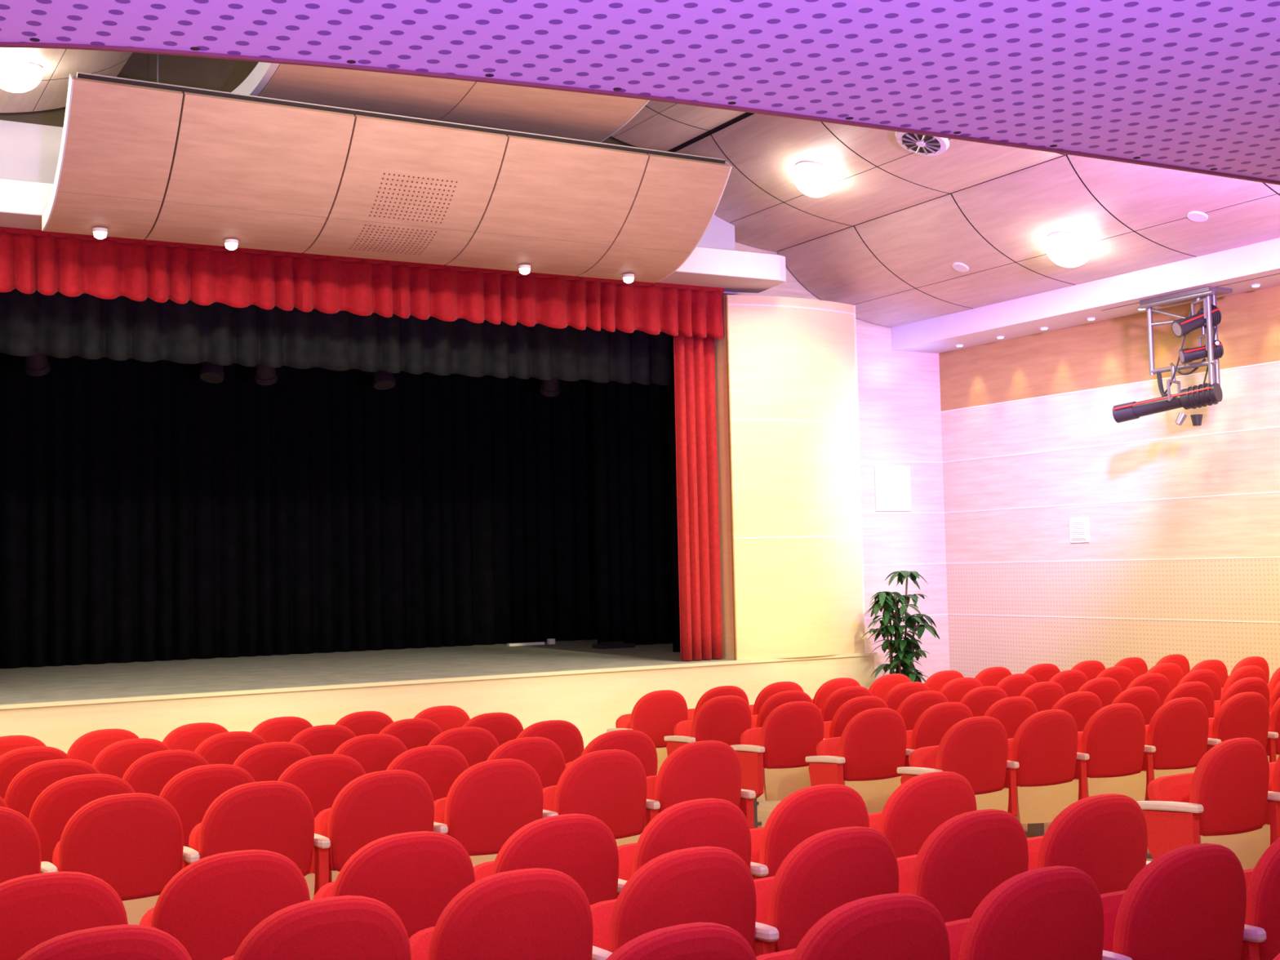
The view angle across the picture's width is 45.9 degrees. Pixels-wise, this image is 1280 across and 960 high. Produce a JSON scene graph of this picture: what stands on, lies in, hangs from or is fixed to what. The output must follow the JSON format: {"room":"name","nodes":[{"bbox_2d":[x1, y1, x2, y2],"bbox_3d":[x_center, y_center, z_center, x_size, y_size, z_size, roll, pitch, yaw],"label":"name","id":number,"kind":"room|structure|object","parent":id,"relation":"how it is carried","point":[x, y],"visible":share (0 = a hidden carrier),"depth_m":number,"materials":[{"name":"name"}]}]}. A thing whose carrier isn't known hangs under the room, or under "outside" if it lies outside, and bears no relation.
{"room":"theater auditorium","nodes":[
{"label":"theater auditorium","id":0,"kind":"room"},
{"bbox_2d":[0,52,736,295],"bbox_3d":[-4.088,-3.196,13.200,11.600,2.380,0.150,1,-4,-30],"label":"wall","id":1,"kind":"structure","parent":0,"point":[30,142],"depth_m":12.98,"materials":[{"name":"paint"}]},
{"bbox_2d":[0,226,724,338],"bbox_3d":[-2.589,-1.756,13.703,7.986,0.545,0.102,1,-4,-30],"label":"curtain valance","id":2,"kind":"object","parent":1,"relation":"attached to","point":[47,263],"visible":1,"depth_m":13.65,"materials":[{"name":"fabric"}]},
{"bbox_2d":[0,178,786,293],"bbox_3d":[-2.409,-2.168,13.567,8.798,0.265,0.730,1,-4,-30],"label":"beam","id":3,"kind":"structure","parent":1,"relation":"attached to","point":[23,204],"depth_m":14.95,"materials":[{"name":"paint"}]},
{"bbox_2d":[673,333,723,660],"bbox_3d":[0.601,-0.043,15.586,0.511,3.774,0.106,1,-4,-30],"label":"curtain","id":4,"kind":"object","parent":1,"relation":"hanging from","point":[695,381],"visible":0.82,"depth_m":15.54,"materials":[{"name":"fabric"}]},
{"bbox_2d":[41,53,732,283],"bbox_3d":[-1.951,-3.156,12.619,5.530,2.542,1.435,1,-4,-30],"label":"acoustic panel","id":5,"kind":"object","parent":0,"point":[99,233],"depth_m":12.12,"materials":[{"name":"brown wood"}]},
{"bbox_2d":[0,0,1279,181],"bbox_3d":[3.076,-1.836,3.725,14.700,0.450,10.000,1,-4,-30],"label":"ceiling","id":6,"kind":"structure","parent":0,"point":[1195,84],"depth_m":5.15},
{"bbox_2d":[0,47,1279,327],"bbox_3d":[-0.430,-3.465,9.913,14.940,2.700,10.800,1,-4,-30],"label":"ceiling","id":7,"kind":"structure","parent":0,"point":[886,242],"depth_m":14.17,"materials":[{"name":"brown wood"}]},
{"bbox_2d":[0,61,43,93],"bbox_3d":[-4.664,-3.010,11.274,0.384,0.220,0.384,1,-4,-30],"label":"ceiling light","id":8,"kind":"object","parent":7,"relation":"attached to","point":[16,77],"depth_m":11.17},
{"bbox_2d":[231,62,649,142],"bbox_3d":[-1.574,-3.722,12.306,3.095,1.464,1.750,1,-4,-30],"label":"ceiling panel","id":9,"kind":"object","parent":7,"relation":"attached to","point":[594,117],"visible":0.41,"depth_m":12.11,"materials":[{"name":"brown wood"}]},
{"bbox_2d":[793,160,839,197],"bbox_3d":[1.670,-2.844,14.295,0.436,0.326,0.444,1,-4,-30],"label":"ceiling light","id":10,"kind":"object","parent":7,"relation":"attached to","point":[815,180],"depth_m":14.15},
{"bbox_2d":[895,131,949,155],"bbox_3d":[2.445,-2.941,13.083,0.447,0.201,0.480,1,-4,-30],"label":"ceiling vent","id":11,"kind":"object","parent":7,"relation":"in","point":[921,144],"visible":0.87,"depth_m":13.07,"materials":[{"name":"metal"}]},
{"bbox_2d":[1044,231,1094,267],"bbox_3d":[3.956,-2.118,13.886,0.438,0.320,0.444,1,-4,-30],"label":"ceiling light","id":12,"kind":"object","parent":7,"relation":"attached to","point":[1065,249],"depth_m":13.74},
{"bbox_2d":[734,240,949,683],"bbox_3d":[2.192,-0.114,17.024,3.050,6.300,0.153,1,-4,-30],"label":"wall","id":13,"kind":"structure","parent":0,"point":[899,392],"depth_m":17.41,"materials":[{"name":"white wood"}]},
{"bbox_2d":[874,465,911,511],"bbox_3d":[2.901,0.096,17.310,0.510,0.520,0.020,1,-4,-30],"label":"access panel","id":14,"kind":"object","parent":13,"relation":"attached to","point":[892,483],"visible":1,"depth_m":17.29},
{"bbox_2d":[756,786,1152,861],"bbox_3d":[1.432,2.221,6.542,14.900,0.483,17.200,1,-4,-30],"label":"floor","id":15,"kind":"structure","parent":0,"point":[765,808],"depth_m":11.38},
{"bbox_2d":[0,806,41,883],"bbox_3d":[-2.671,1.747,5.959,0.554,0.939,0.419,0,-4,-29],"label":"seat","id":16,"kind":"object","parent":15,"relation":"on","point":[20,842],"visible":0.58,"depth_m":5.91,"materials":[{"name":"fabric"}]},
{"bbox_2d":[0,746,71,799],"bbox_3d":[-3.461,1.948,8.453,0.554,0.939,0.419,1,-3,-31],"label":"seat","id":17,"kind":"object","parent":15,"relation":"on","point":[12,762],"visible":0.19,"depth_m":8.28,"materials":[{"name":"fabric"}]},
{"bbox_2d":[3,759,100,818],"bbox_3d":[-3.033,1.881,7.709,0.554,0.939,0.419,1,-3,-29],"label":"seat","id":18,"kind":"object","parent":15,"relation":"on","point":[21,793],"visible":0.23,"depth_m":7.52,"materials":[{"name":"fabric"}]},
{"bbox_2d":[0,871,128,959],"bbox_3d":[-1.812,1.609,4.444,0.554,0.939,0.419,1,-4,-30],"label":"seat","id":19,"kind":"object","parent":15,"relation":"on","point":[35,909],"visible":0.62,"depth_m":4.31,"materials":[{"name":"fabric"}]},
{"bbox_2d":[28,773,135,863],"bbox_3d":[-2.612,1.818,6.974,0.554,0.939,0.419,1,-4,-29],"label":"seat","id":20,"kind":"object","parent":15,"relation":"on","point":[50,813],"visible":0.2,"depth_m":6.79,"materials":[{"name":"fabric"}]},
{"bbox_2d":[66,728,138,764],"bbox_3d":[-3.405,2.024,9.481,0.554,0.939,0.419,1,-4,-30],"label":"seat","id":21,"kind":"object","parent":15,"relation":"on","point":[89,745],"visible":0.12,"depth_m":9.31,"materials":[{"name":"fabric"}]},
{"bbox_2d":[17,924,191,959],"bbox_3d":[-1.385,1.539,3.694,0.554,0.939,0.419,1,-3,-30],"label":"seat","id":22,"kind":"object","parent":15,"relation":"on","point":[124,941],"visible":1,"depth_m":3.57,"materials":[{"name":"fabric"}]},
{"bbox_2d":[40,792,183,924],"bbox_3d":[-2.187,1.749,6.227,0.554,0.939,0.419,1,-4,-29],"label":"seat","id":23,"kind":"object","parent":15,"relation":"on","point":[133,842],"visible":0.64,"depth_m":6.10,"materials":[{"name":"fabric"}]},
{"bbox_2d":[92,737,170,778],"bbox_3d":[-2.985,1.959,8.739,0.554,0.939,0.419,1,-4,-31],"label":"seat","id":24,"kind":"object","parent":15,"relation":"on","point":[116,758],"visible":0.2,"depth_m":8.57,"materials":[{"name":"fabric"}]},
{"bbox_2d":[122,749,208,796],"bbox_3d":[-2.555,1.891,7.996,0.554,0.939,0.419,0,-4,-29],"label":"seat","id":25,"kind":"object","parent":15,"relation":"on","point":[149,774],"visible":0.12,"depth_m":7.83,"materials":[{"name":"fabric"}]},
{"bbox_2d":[162,722,228,751],"bbox_3d":[-2.920,2.025,9.748,0.554,0.939,0.419,1,-3,-30],"label":"seat","id":26,"kind":"object","parent":15,"relation":"on","point":[188,737],"visible":0.12,"depth_m":9.58,"materials":[{"name":"fabric"}]},
{"bbox_2d":[159,764,255,847],"bbox_3d":[-2.125,1.818,7.239,0.554,0.939,0.419,1,-3,-29],"label":"seat","id":27,"kind":"object","parent":15,"relation":"on","point":[192,791],"visible":0.17,"depth_m":7.06,"materials":[{"name":"fabric"}]},
{"bbox_2d":[138,849,310,959],"bbox_3d":[-1.331,1.615,4.722,0.554,0.939,0.419,1,-4,-30],"label":"seat","id":28,"kind":"object","parent":15,"relation":"on","point":[211,905],"visible":0.73,"depth_m":4.57,"materials":[{"name":"fabric"}]},
{"bbox_2d":[194,731,266,764],"bbox_3d":[-2.496,1.961,9.012,0.554,0.939,0.419,0,-4,-29],"label":"seat","id":29,"kind":"object","parent":15,"relation":"on","point":[224,748],"visible":0.2,"depth_m":8.85,"materials":[{"name":"fabric"}]},
{"bbox_2d":[182,780,315,900],"bbox_3d":[-1.702,1.752,6.498,0.554,0.939,0.419,1,-3,-29],"label":"seat","id":30,"kind":"object","parent":15,"relation":"on","point":[274,816],"visible":0.55,"depth_m":6.36,"materials":[{"name":"fabric"}]},
{"bbox_2d":[232,742,311,782],"bbox_3d":[-2.070,1.891,8.261,0.554,0.939,0.419,1,-3,-29],"label":"seat","id":31,"kind":"object","parent":15,"relation":"on","point":[266,762],"visible":0.17,"depth_m":8.10,"materials":[{"name":"fabric"}]},
{"bbox_2d":[251,716,312,742],"bbox_3d":[-2.438,2.032,10.028,0.554,0.939,0.419,1,-3,-29],"label":"seat","id":32,"kind":"object","parent":15,"relation":"on","point":[281,729],"visible":0.08,"depth_m":9.87,"materials":[{"name":"fabric"}]},
{"bbox_2d":[222,895,411,959],"bbox_3d":[-0.902,1.542,3.966,0.554,0.939,0.419,1,-3,-30],"label":"seat","id":33,"kind":"object","parent":15,"relation":"on","point":[343,927],"visible":1,"depth_m":3.82,"materials":[{"name":"fabric"}]},
{"bbox_2d":[277,754,365,817],"bbox_3d":[-1.648,1.827,7.522,0.554,0.939,0.419,1,-4,-29],"label":"seat","id":34,"kind":"object","parent":15,"relation":"on","point":[322,777],"visible":0.27,"depth_m":7.37,"materials":[{"name":"fabric"}]},
{"bbox_2d":[289,724,356,755],"bbox_3d":[-2.014,1.964,9.279,0.554,0.939,0.419,1,-3,-30],"label":"seat","id":35,"kind":"object","parent":15,"relation":"on","point":[321,740],"visible":0.15,"depth_m":9.13,"materials":[{"name":"fabric"}]},
{"bbox_2d":[334,711,393,736],"bbox_3d":[-1.953,2.035,10.300,0.554,0.939,0.419,1,-3,-29],"label":"seat","id":36,"kind":"object","parent":15,"relation":"on","point":[363,722],"visible":0.14,"depth_m":10.15,"materials":[{"name":"fabric"}]},
{"bbox_2d":[333,733,407,773],"bbox_3d":[-1.593,1.902,8.549,0.554,0.939,0.419,1,-5,-29],"label":"seat","id":37,"kind":"object","parent":15,"relation":"on","point":[374,752],"visible":0.17,"depth_m":8.41,"materials":[{"name":"fabric"}]},
{"bbox_2d":[309,769,434,896],"bbox_3d":[-1.221,1.756,6.768,0.554,0.939,0.419,1,-3,-30],"label":"seat","id":38,"kind":"object","parent":15,"relation":"on","point":[374,806],"visible":0.48,"depth_m":6.59,"materials":[{"name":"fabric"}]},
{"bbox_2d":[312,831,475,938],"bbox_3d":[-0.842,1.616,4.992,0.554,0.939,0.419,0,-3,-29],"label":"seat","id":39,"kind":"object","parent":15,"relation":"on","point":[416,874],"visible":0.52,"depth_m":4.85,"materials":[{"name":"fabric"}]},
{"bbox_2d":[378,718,442,750],"bbox_3d":[-1.530,1.968,9.552,0.554,0.939,0.419,1,-3,-30],"label":"seat","id":40,"kind":"object","parent":15,"relation":"on","point":[413,733],"visible":0.16,"depth_m":9.41,"materials":[{"name":"fabric"}]},
{"bbox_2d":[386,745,469,801],"bbox_3d":[-1.168,1.833,7.798,0.554,0.939,0.419,1,-4,-30],"label":"seat","id":41,"kind":"object","parent":15,"relation":"on","point":[439,766],"visible":0.23,"depth_m":7.67,"materials":[{"name":"fabric"}]},
{"bbox_2d":[0,638,877,753],"bbox_3d":[-3.987,2.472,16.149,11.390,0.956,6.450,1,-4,-30],"label":"stage","id":42,"kind":"object","parent":15,"relation":"on","point":[577,683],"visible":0.58,"depth_m":14.37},
{"bbox_2d":[0,352,597,667],"bbox_3d":[-5.069,-0.163,18.106,11.082,4.554,0.146,1,-4,-30],"label":"curtain","id":43,"kind":"object","parent":42,"relation":"on","point":[158,510],"visible":0.75,"depth_m":18.44,"materials":[{"name":"fabric"}]},
{"bbox_2d":[591,381,672,644],"bbox_3d":[0.058,-0.230,18.956,1.438,4.554,0.106,1,-4,-30],"label":"curtain","id":44,"kind":"object","parent":42,"relation":"on","point":[633,588],"visible":0.52,"depth_m":18.81,"materials":[{"name":"fabric"}]},
{"bbox_2d":[666,383,680,652],"bbox_3d":[0.948,-0.339,17.395,1.438,4.554,0.106,1,-4,-30],"label":"curtain","id":45,"kind":"object","parent":42,"relation":"on","point":[670,388],"visible":0.07,"depth_m":17.03,"materials":[{"name":"fabric"}]},
{"bbox_2d":[714,294,866,660],"bbox_3d":[1.544,-0.019,16.132,1.668,3.763,0.740,1,-4,-30],"label":"wall","id":46,"kind":"structure","parent":42,"relation":"on","point":[787,406],"depth_m":15.74,"materials":[{"name":"paint"}]},
{"bbox_2d":[413,705,470,732],"bbox_3d":[-1.442,2.042,10.584,0.620,0.945,0.440,1,-3,-30],"label":"seat","id":47,"kind":"object","parent":15,"relation":"on","point":[446,717],"visible":0.13,"depth_m":10.44,"materials":[{"name":"fabric"}]},
{"bbox_2d":[427,726,498,767],"bbox_3d":[-1.107,1.905,8.819,0.554,0.939,0.419,0,-4,-29],"label":"seat","id":48,"kind":"object","parent":15,"relation":"on","point":[475,744],"visible":0.17,"depth_m":8.69,"materials":[{"name":"fabric"}]},
{"bbox_2d":[433,758,543,866],"bbox_3d":[-0.745,1.767,7.057,0.554,0.939,0.419,1,-5,-29],"label":"seat","id":49,"kind":"object","parent":15,"relation":"on","point":[490,801],"visible":0.58,"depth_m":6.91,"materials":[{"name":"fabric"}]},
{"bbox_2d":[462,712,523,746],"bbox_3d":[-1.015,1.975,9.836,0.620,0.946,0.445,1,-3,-29],"label":"seat","id":50,"kind":"object","parent":15,"relation":"on","point":[504,726],"visible":0.12,"depth_m":9.70,"materials":[{"name":"fabric"}]},
{"bbox_2d":[408,867,593,959],"bbox_3d":[-0.424,1.554,4.258,0.554,0.939,0.419,0,-5,-29],"label":"seat","id":51,"kind":"object","parent":15,"relation":"on","point":[535,913],"visible":0.99,"depth_m":4.12,"materials":[{"name":"fabric"}]},
{"bbox_2d":[486,737,565,788],"bbox_3d":[-0.688,1.839,8.076,0.554,0.939,0.419,1,-5,-30],"label":"seat","id":52,"kind":"object","parent":15,"relation":"on","point":[543,754],"visible":0.27,"depth_m":7.97,"materials":[{"name":"fabric"}]},
{"bbox_2d":[473,813,618,905],"bbox_3d":[-0.366,1.622,5.266,0.554,0.939,0.419,1,-4,-31],"label":"seat","id":53,"kind":"object","parent":15,"relation":"on","point":[583,847],"visible":0.39,"depth_m":5.14,"materials":[{"name":"fabric"}]},
{"bbox_2d":[515,720,583,763],"bbox_3d":[-0.603,1.909,9.106,0.620,0.942,0.427,1,-4,-31],"label":"seat","id":54,"kind":"object","parent":15,"relation":"on","point":[565,734],"visible":0.2,"depth_m":8.98,"materials":[{"name":"fabric"}]},
{"bbox_2d":[542,749,647,846],"bbox_3d":[-0.258,1.769,7.328,0.554,0.939,0.419,1,-4,-29],"label":"seat","id":55,"kind":"object","parent":15,"relation":"on","point":[610,786],"visible":0.58,"depth_m":7.20,"materials":[{"name":"fabric"}]},
{"bbox_2d":[565,729,657,776],"bbox_3d":[-0.166,1.840,8.352,0.620,0.944,0.437,0,-3,-29],"label":"seat","id":56,"kind":"object","parent":15,"relation":"on","point":[637,743],"visible":0.2,"depth_m":8.22,"materials":[{"name":"fabric"}]},
{"bbox_2d":[606,689,688,773],"bbox_3d":[0.072,2.058,11.459,0.554,0.939,0.419,1,-4,-29],"label":"seat","id":57,"kind":"object","parent":15,"relation":"on","point":[656,714],"visible":0.54,"depth_m":11.32,"materials":[{"name":"fabric"}]},
{"bbox_2d":[590,846,756,959],"bbox_3d":[0.060,1.557,4.527,0.554,0.939,0.419,1,-4,-29],"label":"seat","id":58,"kind":"object","parent":15,"relation":"on","point":[700,884],"visible":0.62,"depth_m":4.38,"materials":[{"name":"fabric"}]},
{"bbox_2d":[605,922,756,959],"bbox_3d":[-0.004,1.486,3.508,0.554,0.939,0.419,1,-5,-31],"label":"seat","id":59,"kind":"object","parent":15,"relation":"on","point":[695,940],"visible":1,"depth_m":3.38,"materials":[{"name":"fabric"}]},
{"bbox_2d":[617,798,751,897],"bbox_3d":[0.119,1.627,5.544,0.554,0.939,0.419,1,-4,-29],"label":"seat","id":60,"kind":"object","parent":15,"relation":"on","point":[703,822],"visible":0.3,"depth_m":5.39,"materials":[{"name":"fabric"}]},
{"bbox_2d":[642,740,755,831],"bbox_3d":[0.249,1.776,7.623,0.620,0.947,0.432,0,-4,-29],"label":"seat","id":61,"kind":"object","parent":15,"relation":"on","point":[704,769],"visible":0.48,"depth_m":7.46,"materials":[{"name":"fabric"}]},
{"bbox_2d":[664,695,751,755],"bbox_3d":[0.498,1.987,10.705,0.554,0.939,0.419,1,-3,-31],"label":"seat","id":62,"kind":"object","parent":15,"relation":"on","point":[723,718],"visible":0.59,"depth_m":10.56,"materials":[{"name":"fabric"}]},
{"bbox_2d":[730,701,824,828],"bbox_3d":[0.924,1.921,9.966,0.554,0.939,0.419,1,-3,-29],"label":"seat","id":63,"kind":"object","parent":15,"relation":"on","point":[772,756],"visible":0.88,"depth_m":9.80,"materials":[{"name":"fabric"}]},
{"bbox_2d":[751,690,813,826],"bbox_3d":[0.982,1.994,10.988,0.554,0.939,0.419,0,-3,-29],"label":"seat","id":64,"kind":"object","parent":15,"relation":"on","point":[778,699],"visible":0.26,"depth_m":10.81,"materials":[{"name":"fabric"}]},
{"bbox_2d":[750,783,869,879],"bbox_3d":[0.599,1.635,5.824,0.554,0.939,0.419,1,-4,-29],"label":"seat","id":65,"kind":"object","parent":15,"relation":"on","point":[806,812],"visible":0.29,"depth_m":5.65,"materials":[{"name":"fabric"}]},
{"bbox_2d":[753,826,898,956],"bbox_3d":[0.539,1.562,4.802,0.554,0.939,0.419,1,-4,-30],"label":"seat","id":66,"kind":"object","parent":15,"relation":"on","point":[829,869],"visible":0.7,"depth_m":4.63,"materials":[{"name":"fabric"}]},
{"bbox_2d":[819,685,873,721],"bbox_3d":[1.466,1.997,11.259,0.554,0.939,0.419,1,-3,-29],"label":"seat","id":67,"kind":"object","parent":15,"relation":"on","point":[834,700],"visible":0.22,"depth_m":11.07,"materials":[{"name":"fabric"}]},
{"bbox_2d":[755,893,950,959],"bbox_3d":[0.488,1.487,3.778,0.554,0.939,0.419,1,-3,-29],"label":"seat","id":68,"kind":"object","parent":15,"relation":"on","point":[893,926],"visible":0.99,"depth_m":3.63,"materials":[{"name":"fabric"}]},
{"bbox_2d":[805,707,906,813],"bbox_3d":[1.344,1.858,9.229,0.554,0.939,0.419,1,-4,-29],"label":"seat","id":69,"kind":"object","parent":15,"relation":"on","point":[868,754],"visible":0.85,"depth_m":9.08,"materials":[{"name":"fabric"}]},
{"bbox_2d":[823,696,888,739],"bbox_3d":[1.408,1.924,10.236,0.554,0.939,0.419,1,-3,-30],"label":"seat","id":70,"kind":"object","parent":15,"relation":"on","point":[835,727],"visible":0.19,"depth_m":10.05,"materials":[{"name":"fabric"}]},
{"bbox_2d":[861,570,939,682],"bbox_3d":[2.712,1.852,15.730,0.820,1.807,0.722,-1,-3,3],"label":"plant","id":71,"kind":"object","parent":15,"relation":"on","point":[904,649],"visible":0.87,"depth_m":15.65,"materials":[{"name":"green plant"}]},
{"bbox_2d":[896,690,948,730],"bbox_3d":[1.884,1.935,10.523,0.554,0.939,0.419,1,-4,-29],"label":"seat","id":72,"kind":"object","parent":15,"relation":"on","point":[911,708],"visible":0.2,"depth_m":10.34,"materials":[{"name":"fabric"}]},
{"bbox_2d":[868,771,977,857],"bbox_3d":[1.103,1.640,6.115,0.620,0.948,0.434,1,-5,-31],"label":"seat","id":73,"kind":"object","parent":15,"relation":"on","point":[923,802],"visible":0.3,"depth_m":5.92,"materials":[{"name":"fabric"}]},
{"bbox_2d":[902,702,973,774],"bbox_3d":[1.825,1.863,9.504,0.554,0.939,0.419,1,-4,-30],"label":"seat","id":74,"kind":"object","parent":15,"relation":"on","point":[935,722],"visible":0.31,"depth_m":9.32,"materials":[{"name":"fabric"}]},
{"bbox_2d":[897,715,1008,811],"bbox_3d":[1.776,1.786,8.475,0.554,0.939,0.419,0,-3,-29],"label":"seat","id":75,"kind":"object","parent":15,"relation":"on","point":[975,748],"visible":0.63,"depth_m":8.35,"materials":[{"name":"fabric"}]},
{"bbox_2d":[896,808,1028,922],"bbox_3d":[1.022,1.565,5.072,0.554,0.939,0.419,1,-4,-31],"label":"seat","id":76,"kind":"object","parent":15,"relation":"on","point":[971,854],"visible":0.53,"depth_m":4.91,"materials":[{"name":"fabric"}]},
{"bbox_2d":[959,685,1007,716],"bbox_3d":[2.364,1.941,10.801,0.554,0.939,0.419,1,-5,-29],"label":"seat","id":77,"kind":"object","parent":15,"relation":"on","point":[979,700],"visible":0.16,"depth_m":10.64,"materials":[{"name":"fabric"}]},
{"bbox_2d":[983,696,1037,738],"bbox_3d":[2.305,1.869,9.780,0.554,0.939,0.419,1,-5,-30],"label":"seat","id":78,"kind":"object","parent":15,"relation":"on","point":[1011,712],"visible":0.19,"depth_m":9.62,"materials":[{"name":"fabric"}]},
{"bbox_2d":[944,865,1104,959],"bbox_3d":[0.964,1.494,4.053,0.554,0.939,0.419,1,-4,-31],"label":"seat","id":79,"kind":"object","parent":15,"relation":"on","point":[1052,913],"visible":0.94,"depth_m":3.90,"materials":[{"name":"fabric"}]},
{"bbox_2d":[1003,709,1079,823],"bbox_3d":[2.253,1.792,8.752,0.554,0.939,0.419,1,-4,-30],"label":"seat","id":80,"kind":"object","parent":15,"relation":"on","point":[1042,756],"visible":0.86,"depth_m":8.59,"materials":[{"name":"fabric"}]},
{"bbox_2d":[1019,681,1065,711],"bbox_3d":[2.846,1.944,11.070,0.554,0.939,0.419,1,-4,-31],"label":"seat","id":81,"kind":"object","parent":15,"relation":"on","point":[1044,695],"visible":0.19,"depth_m":10.91,"materials":[{"name":"fabric"}]},
{"bbox_2d":[1023,691,1102,836],"bbox_3d":[2.794,1.867,10.040,0.554,0.939,0.419,1,-3,-31],"label":"seat","id":82,"kind":"object","parent":15,"relation":"on","point":[1082,705],"visible":0.2,"depth_m":9.88,"materials":[{"name":"fabric"}]},
{"bbox_2d":[1026,793,1151,893],"bbox_3d":[1.539,1.569,5.361,0.620,0.941,0.429,0,-3,-29],"label":"seat","id":83,"kind":"object","parent":15,"relation":"on","point":[1104,837],"visible":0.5,"depth_m":5.19,"materials":[{"name":"fabric"}]},
{"bbox_2d":[1076,677,1122,706],"bbox_3d":[3.336,1.944,11.337,0.554,0.939,0.419,1,-3,-30],"label":"seat","id":84,"kind":"object","parent":15,"relation":"on","point":[1107,689],"visible":0.16,"depth_m":11.18,"materials":[{"name":"fabric"}]},
{"bbox_2d":[1073,702,1146,801],"bbox_3d":[2.737,1.798,9.030,0.554,0.939,0.419,1,-4,-29],"label":"seat","id":85,"kind":"object","parent":15,"relation":"on","point":[1111,744],"visible":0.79,"depth_m":8.87,"materials":[{"name":"fabric"}]},
{"bbox_2d":[1111,686,1160,724],"bbox_3d":[3.275,1.873,10.317,0.554,0.939,0.419,1,-3,-31],"label":"seat","id":86,"kind":"object","parent":15,"relation":"on","point":[1146,699],"visible":0.17,"depth_m":10.17,"materials":[{"name":"fabric"}]},
{"bbox_2d":[1100,843,1246,959],"bbox_3d":[1.451,1.496,4.324,0.554,0.939,0.419,1,-3,-30],"label":"seat","id":87,"kind":"object","parent":15,"relation":"on","point":[1189,902],"visible":0.84,"depth_m":4.16,"materials":[{"name":"fabric"}]},
{"bbox_2d":[1141,697,1208,857],"bbox_3d":[3.219,1.803,9.305,0.554,0.939,0.419,0,-4,-29],"label":"seat","id":88,"kind":"object","parent":15,"relation":"on","point":[1176,735],"visible":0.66,"depth_m":9.13,"materials":[{"name":"fabric"}]},
{"bbox_2d":[1146,681,1214,800],"bbox_3d":[3.754,1.883,10.606,0.554,0.939,0.419,1,-5,-29],"label":"seat","id":89,"kind":"object","parent":15,"relation":"on","point":[1201,691],"visible":0.2,"depth_m":10.47,"materials":[{"name":"fabric"}]},
{"bbox_2d":[1137,737,1270,870],"bbox_3d":[2.626,1.653,6.973,0.554,0.939,0.419,1,-4,-31],"label":"seat","id":90,"kind":"object","parent":15,"relation":"on","point":[1224,802],"visible":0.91,"depth_m":6.83,"materials":[{"name":"fabric"}]},
{"bbox_2d":[1206,692,1269,762],"bbox_3d":[3.702,1.804,9.569,0.554,0.939,0.419,1,-3,-30],"label":"seat","id":91,"kind":"object","parent":15,"relation":"on","point":[1244,714],"visible":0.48,"depth_m":9.39,"materials":[{"name":"fabric"}]},
{"bbox_2d":[1213,677,1270,717],"bbox_3d":[4.242,1.881,10.863,0.554,0.939,0.419,1,-3,-30],"label":"seat","id":92,"kind":"object","parent":15,"relation":"on","point":[1258,685],"visible":0.18,"depth_m":10.70,"materials":[{"name":"fabric"}]},
{"bbox_2d":[1240,837,1279,959],"bbox_3d":[1.954,1.505,4.626,0.620,0.948,0.433,1,-4,-30],"label":"seat","id":93,"kind":"object","parent":15,"relation":"on","point":[1261,935],"visible":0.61,"depth_m":4.41,"materials":[{"name":"fabric"}]},
{"bbox_2d":[1263,754,1279,844],"bbox_3d":[3.109,1.657,7.246,0.554,0.939,0.419,1,-4,-31],"label":"seat","id":94,"kind":"object","parent":15,"relation":"on","point":[1272,815],"visible":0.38,"depth_m":7.02,"materials":[{"name":"fabric"}]},
{"bbox_2d":[938,284,1279,683],"bbox_3d":[7.821,0.032,10.364,0.153,5.000,17.250,1,-4,-30],"label":"wall","id":95,"kind":"structure","parent":0,"point":[1181,556],"depth_m":15.47,"materials":[{"name":"brown wood"}]},
{"bbox_2d":[0,41,1279,185],"bbox_3d":[1.286,-1.625,6.723,14.835,0.472,1.077,0,-4,-22],"label":"trim","id":96,"kind":"structure","parent":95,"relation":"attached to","point":[2,44],"depth_m":5.54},
{"bbox_2d":[890,237,1279,353],"bbox_3d":[5.756,-1.944,13.158,0.708,0.285,10.298,1,-4,-30],"label":"ceiling soffit","id":97,"kind":"structure","parent":95,"relation":"attached to","point":[1237,268],"depth_m":14.93,"materials":[{"name":"white paint"}]},
{"bbox_2d":[1112,286,1232,426],"bbox_3d":[4.983,-1.117,14.134,0.574,1.288,1.050,1,-4,-33],"label":"rig","id":98,"kind":"object","parent":95,"relation":"attached to","point":[1208,317],"visible":1,"depth_m":13.88,"materials":[{"name":"grey metal"}]},
{"bbox_3d":[-7.294,-2.602,11.793,1.455,1.500,0.150,1,-4,-30],"label":"wall","id":99,"kind":"structure","parent":0,"visible":0},
{"bbox_2d":[0,288,674,386],"bbox_3d":[-2.932,-1.492,14.284,10.197,0.930,0.106,1,-4,-30],"label":"curtain","id":100,"kind":"object","parent":99,"relation":"hanging from","point":[57,325],"visible":0.53,"depth_m":14.23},
{"bbox_3d":[-4.265,-0.350,16.798,12.000,4.764,5.790,1,-4,-30],"label":"wall","id":101,"kind":"structure","parent":0,"visible":0},
{"bbox_2d":[23,354,560,396],"bbox_3d":[-3.005,-1.178,15.104,9.100,0.531,0.329,1,-4,-30],"label":"stage lights","id":102,"kind":"object","parent":101,"relation":"hanging from","point":[38,365],"visible":0.33,"depth_m":14.65,"materials":[{"name":"black metal"}]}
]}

